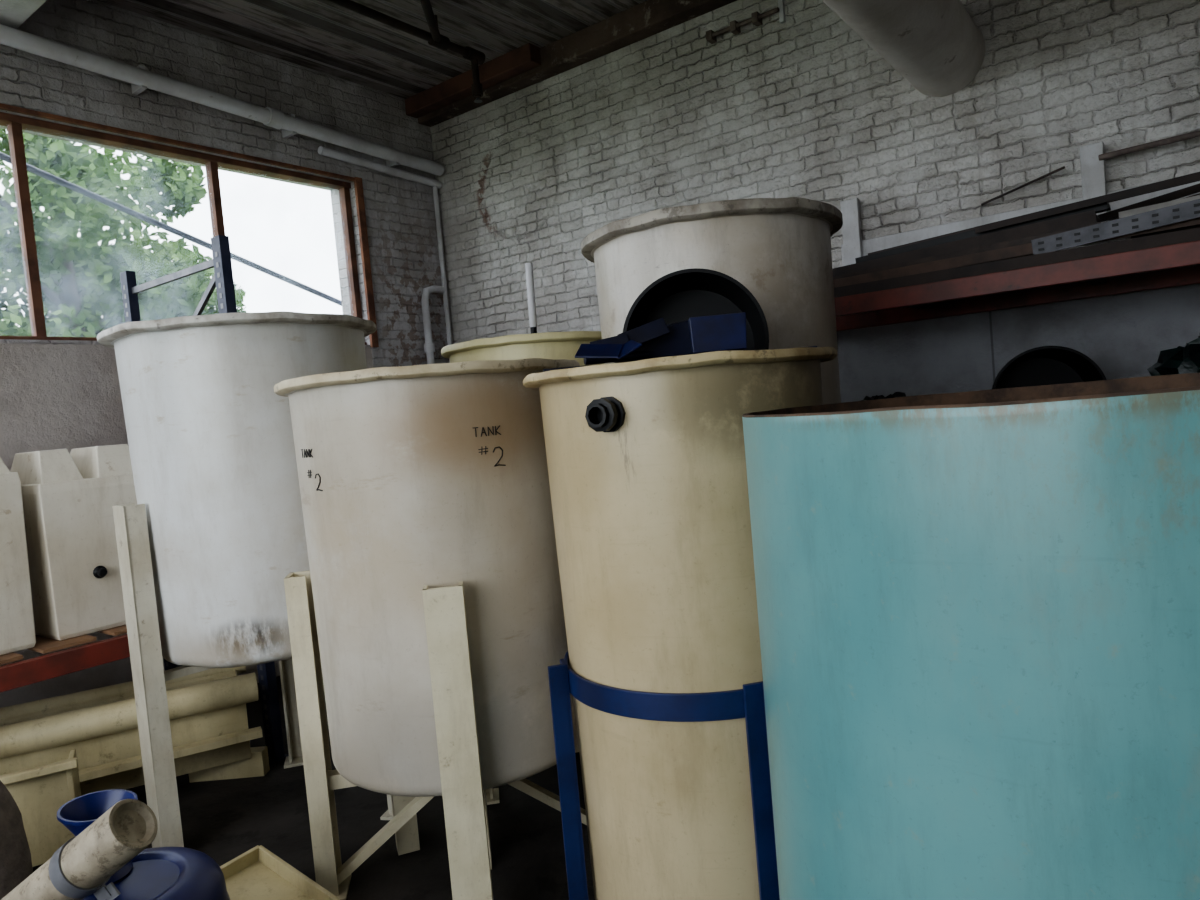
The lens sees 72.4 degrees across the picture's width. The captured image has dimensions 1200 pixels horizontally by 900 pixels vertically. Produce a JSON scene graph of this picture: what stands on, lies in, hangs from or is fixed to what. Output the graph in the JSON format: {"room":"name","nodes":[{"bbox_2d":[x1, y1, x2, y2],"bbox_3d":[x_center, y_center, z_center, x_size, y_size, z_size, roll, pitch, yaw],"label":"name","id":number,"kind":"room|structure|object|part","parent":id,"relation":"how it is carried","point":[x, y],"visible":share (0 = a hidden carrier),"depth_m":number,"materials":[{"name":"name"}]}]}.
{"room":"industrial storage room","nodes":[
{"label":"industrial storage room","id":0,"kind":"room"},
{"bbox_2d":[0,0,46,28],"bbox_3d":[-0.131,-2.582,1.926,6.581,0.340,5.074,-5,3,0],"label":"ceiling beam","id":1,"kind":"structure","parent":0,"point":[13,13],"depth_m":4.23,"materials":[{"name":"white"}]},
{"bbox_2d":[0,0,448,707],"bbox_3d":[-3.518,-0.433,4.185,0.300,4.280,7.200,-3,3,37],"label":"wall","id":2,"kind":"structure","parent":0,"point":[55,394],"depth_m":5.21,"materials":[{"name":"white brick"}]},
{"bbox_2d":[0,103,378,347],"bbox_3d":[-3.594,-1.165,3.984,0.165,1.290,5.920,-3,3,37],"label":"window","id":3,"kind":"structure","parent":2,"relation":"in","point":[15,124],"depth_m":5.14,"materials":[{"name":"brown wood"}]},
{"bbox_2d":[0,24,443,188],"bbox_3d":[-2.696,-2.181,5.003,0.192,0.398,4.604,-3,3,37],"label":"pipe","id":4,"kind":"object","parent":2,"relation":"attached to","point":[140,79],"visible":1,"depth_m":5.30,"materials":[{"name":"white paint"}]},
{"bbox_2d":[421,186,451,363],"bbox_3d":[-1.336,-1.007,6.761,0.090,2.400,0.303,-3,4,41],"label":"conduit","id":5,"kind":"object","parent":2,"relation":"attached to","point":[429,346],"visible":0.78,"depth_m":6.81,"materials":[{"name":"white paint"}]},
{"bbox_2d":[405,43,540,117],"bbox_3d":[-1.007,-2.818,6.302,1.360,0.130,0.120,-3,3,37],"label":"beam","id":6,"kind":"structure","parent":2,"relation":"attached to","point":[522,59],"depth_m":6.21,"materials":[{"name":"brown wood"}]},
{"bbox_2d":[33,668,594,899],"bbox_3d":[-0.015,1.575,1.794,8.400,0.100,7.600,-3,3,37],"label":"floor","id":7,"kind":"structure","parent":0,"point":[223,820],"depth_m":3.30,"materials":[{"name":"concrete"}]},
{"bbox_2d":[0,780,32,899],"bbox_3d":[-2.057,1.343,2.675,0.321,0.633,0.325,-4,3,17],"label":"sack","id":8,"kind":"object","parent":7,"relation":"on","point":[15,854],"visible":0.85,"depth_m":2.68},
{"bbox_2d":[0,749,80,866],"bbox_3d":[-2.296,1.440,3.070,0.688,0.472,0.253,-6,3,-29],"label":"plastic container","id":9,"kind":"object","parent":7,"relation":"on","point":[38,792],"visible":0.44,"depth_m":3.07,"materials":[{"name":"beige plastic"}]},
{"bbox_2d":[1,799,157,899],"bbox_3d":[-1.537,1.241,1.999,1.061,0.779,0.134,-5,3,10],"label":"pipe offcut","id":10,"kind":"object","parent":7,"relation":"on","point":[81,868],"visible":1,"depth_m":1.88,"materials":[{"name":"white plastic"}]},
{"bbox_2d":[0,666,269,795],"bbox_3d":[-2.226,1.362,3.730,1.294,0.526,0.541,-6,3,-28],"label":"pipes","id":11,"kind":"object","parent":7,"relation":"on","point":[211,735],"visible":0.81,"depth_m":3.68,"materials":[{"name":"beige plastic"}]},
{"bbox_2d":[0,235,288,763],"bbox_3d":[-2.943,0.398,3.298,1.115,2.610,2.780,-3,3,37],"label":"rack","id":12,"kind":"object","parent":7,"relation":"on","point":[45,667],"visible":0.27,"depth_m":3.99,"materials":[{"name":"metal"}]},
{"bbox_2d":[0,457,35,654],"bbox_3d":[-2.719,0.418,3.327,0.575,0.871,0.530,-3,3,37],"label":"tank","id":13,"kind":"object","parent":12,"relation":"on","point":[17,626],"visible":1,"depth_m":3.35,"materials":[{"name":"white plastic"}]},
{"bbox_2d":[10,444,136,640],"bbox_3d":[-2.370,0.397,3.759,0.535,0.811,0.460,-3,3,37],"label":"tank","id":14,"kind":"object","parent":12,"relation":"on","point":[68,499],"visible":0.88,"depth_m":3.55,"materials":[{"name":"white plastic"}]},
{"bbox_2d":[83,847,229,899],"bbox_3d":[-1.201,1.358,2.091,0.500,0.510,0.500,-5,3,0],"label":"drum","id":15,"kind":"object","parent":7,"relation":"on","point":[158,873],"visible":0.66,"depth_m":2.12,"materials":[{"name":"plastic"}]},
{"bbox_2d":[57,789,137,884],"bbox_3d":[-1.306,1.016,2.145,0.186,0.197,0.180,-5,3,0],"label":"funnel","id":16,"kind":"object","parent":15,"relation":"on","point":[80,812],"visible":0.25,"depth_m":2.17,"materials":[{"name":"plastic"}]},
{"bbox_2d":[97,311,392,847],"bbox_3d":[-1.395,0.519,3.553,1.128,2.074,1.127,-5,3,0],"label":"tank","id":17,"kind":"object","parent":7,"relation":"on","point":[210,541],"visible":0.71,"depth_m":3.09,"materials":[{"name":"white plastic"}]},
{"bbox_2d":[220,845,340,899],"bbox_3d":[-1.077,1.472,2.629,0.454,0.210,0.275,-3,3,32],"label":"plastic tray","id":18,"kind":"object","parent":7,"relation":"on","point":[257,873],"visible":0.66,"depth_m":2.73,"materials":[{"name":"beige plastic"}]},
{"bbox_2d":[274,358,586,899],"bbox_3d":[-0.516,0.618,2.935,1.047,1.783,1.045,-8,4,-45],"label":"tank","id":19,"kind":"object","parent":7,"relation":"on","point":[429,602],"visible":0.91,"depth_m":2.50,"materials":[{"name":"white plastic"}]},
{"bbox_2d":[441,331,603,365],"bbox_3d":[-0.264,0.434,4.244,0.921,1.983,0.920,-5,3,0],"label":"tank","id":20,"kind":"object","parent":7,"relation":"on","point":[546,345],"visible":0.11,"depth_m":3.80,"materials":[{"name":"beige plastic"}]},
{"bbox_2d":[525,263,536,333],"bbox_3d":[-0.269,0.213,4.173,0.059,2.310,0.038,-5,3,0],"label":"standpipe","id":21,"kind":"object","parent":20,"relation":"on","point":[528,266],"visible":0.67,"depth_m":4.11,"materials":[{"name":"white plastic"}]},
{"bbox_2d":[548,651,779,899],"bbox_3d":[0.332,1.011,2.439,0.804,0.900,0.804,-3,3,39],"label":"stand","id":22,"kind":"object","parent":7,"relation":"on","point":[748,703],"visible":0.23,"depth_m":2.05,"materials":[{"name":"blue paint"}]},
{"bbox_2d":[523,312,836,899],"bbox_3d":[0.288,0.516,2.417,0.895,1.775,0.893,-5,3,0],"label":"tank","id":23,"kind":"object","parent":22,"relation":"on","point":[646,459],"depth_m":2.06,"materials":[{"name":"beige plastic"}]},
{"bbox_3d":[0.218,-0.298,2.164,0.762,0.119,0.330,-5,3,0],"label":"blue mixer bracket","id":24,"kind":"part","parent":23,"relation":"part of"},
{"bbox_2d":[623,268,768,349],"bbox_3d":[0.299,-0.334,2.587,0.444,0.444,0.220,-5,3,7],"label":"round opening","id":25,"kind":"object","parent":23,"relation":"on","point":[681,295],"visible":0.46,"depth_m":2.61,"materials":[{"name":"plastic"}]},
{"bbox_2d":[581,197,842,403],"bbox_3d":[0.543,0.249,3.397,1.052,2.289,1.053,-5,3,0],"label":"tank","id":26,"kind":"object","parent":7,"relation":"on","point":[779,249],"visible":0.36,"depth_m":2.94,"materials":[{"name":"white plastic"}]},
{"bbox_2d":[742,373,1199,899],"bbox_3d":[0.961,0.661,1.576,1.242,1.569,1.243,-5,3,0],"label":"tank","id":27,"kind":"object","parent":7,"relation":"on","point":[979,611],"visible":1,"depth_m":1.10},
{"bbox_2d":[834,240,1199,330],"bbox_3d":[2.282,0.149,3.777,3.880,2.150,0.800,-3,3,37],"label":"beam","id":28,"kind":"structure","parent":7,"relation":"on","point":[1175,265],"depth_m":3.81,"materials":[{"name":"metal"}]},
{"bbox_2d":[860,392,905,400],"bbox_3d":[1.502,-0.138,4.347,0.630,0.327,0.551,-3,3,29],"label":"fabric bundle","id":29,"kind":"object","parent":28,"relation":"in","point":[896,394],"visible":0.08,"depth_m":4.34,"materials":[{"name":"black fabric"}]},
{"bbox_2d":[833,172,1199,297],"bbox_3d":[2.287,-1.069,3.615,3.503,0.478,0.644,-3,3,37],"label":"stack of steel sections","id":30,"kind":"object","parent":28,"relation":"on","point":[1038,238],"visible":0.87,"depth_m":3.63,"materials":[{"name":"grey metal"}]},
{"bbox_2d":[992,346,1106,388],"bbox_3d":[2.072,-0.240,3.833,0.480,0.480,0.301,-4,3,19],"label":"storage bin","id":31,"kind":"object","parent":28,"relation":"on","point":[1044,365],"visible":0.4,"depth_m":3.91,"materials":[{"name":"plastic"}]},
{"bbox_2d":[1147,336,1199,375],"bbox_3d":[2.692,-0.282,3.420,0.916,0.499,0.581,-5,3,0],"label":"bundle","id":32,"kind":"object","parent":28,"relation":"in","point":[1179,360],"visible":0.24,"depth_m":3.37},
{"bbox_2d":[97,0,646,98],"bbox_3d":[-0.405,-2.772,1.658,8.500,0.128,7.700,-3,3,37],"label":"ceiling","id":33,"kind":"structure","parent":0,"point":[323,36],"depth_m":5.47,"materials":[{"name":"black wood"}]},
{"bbox_2d":[326,0,484,102],"bbox_3d":[-1.236,-2.542,4.502,0.807,0.470,2.400,-3,3,36],"label":"pipe","id":34,"kind":"object","parent":33,"relation":"hanging from","point":[434,38],"visible":1,"depth_m":5.21,"materials":[{"name":"metal"}]},
{"bbox_2d":[822,0,984,96],"bbox_3d":[-0.080,-2.197,1.867,0.410,1.110,6.522,-3,3,37],"label":"vent duct","id":35,"kind":"object","parent":33,"relation":"hanging from","point":[936,46],"visible":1,"depth_m":3.85,"materials":[{"name":"paint"}]},
{"bbox_2d":[431,0,1199,402],"bbox_3d":[2.030,-0.942,4.682,8.600,4.280,0.301,-3,3,37],"label":"wall","id":36,"kind":"structure","parent":0,"point":[803,106],"depth_m":4.84,"materials":[{"name":"white brick"}]},
{"bbox_2d":[418,0,736,126],"bbox_3d":[1.722,-2.947,4.410,8.000,0.170,0.140,-3,3,37],"label":"ceiling beam","id":37,"kind":"structure","parent":36,"relation":"attached to","point":[648,18],"depth_m":5.67,"materials":[{"name":"brown wood"}]},
{"bbox_2d":[705,0,785,43],"bbox_3d":[0.890,-2.706,5.103,0.520,0.250,0.070,-3,3,37],"label":"bracket","id":38,"kind":"object","parent":36,"relation":"attached to","point":[756,19],"visible":1,"depth_m":5.06,"materials":[{"name":"metal"}]},
{"bbox_2d":[840,130,1199,265],"bbox_3d":[2.567,-1.267,3.985,2.880,0.500,0.114,-3,3,37],"label":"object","id":39,"kind":"object","parent":36,"relation":"attached to","point":[1092,156],"visible":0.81,"depth_m":4.28,"materials":[{"name":"white paint"}]},
{"label":"outside","id":40,"kind":"structure","parent":0,"visible":0},
{"bbox_3d":[0.149,1.706,5.086,90.000,0.100,90.000,-5,3,0],"label":"ground","id":41,"kind":"structure","parent":40,"visible":0},
{"bbox_2d":[0,128,246,336],"bbox_3d":[-6.266,-0.964,9.616,3.770,5.925,3.403,-5,3,0],"label":"tree","id":42,"kind":"object","parent":41,"relation":"on","point":[80,282],"visible":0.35,"depth_m":8.90,"materials":[{"name":"green plant"}]},
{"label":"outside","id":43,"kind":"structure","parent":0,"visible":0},
{"bbox_2d":[0,152,341,305],"bbox_3d":[-2.748,-1.431,5.691,0.040,0.987,2.912,-3,3,37],"label":"strut","id":44,"kind":"object","parent":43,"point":[4,157],"visible":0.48,"depth_m":5.43,"materials":[{"name":"paint"}]}
]}

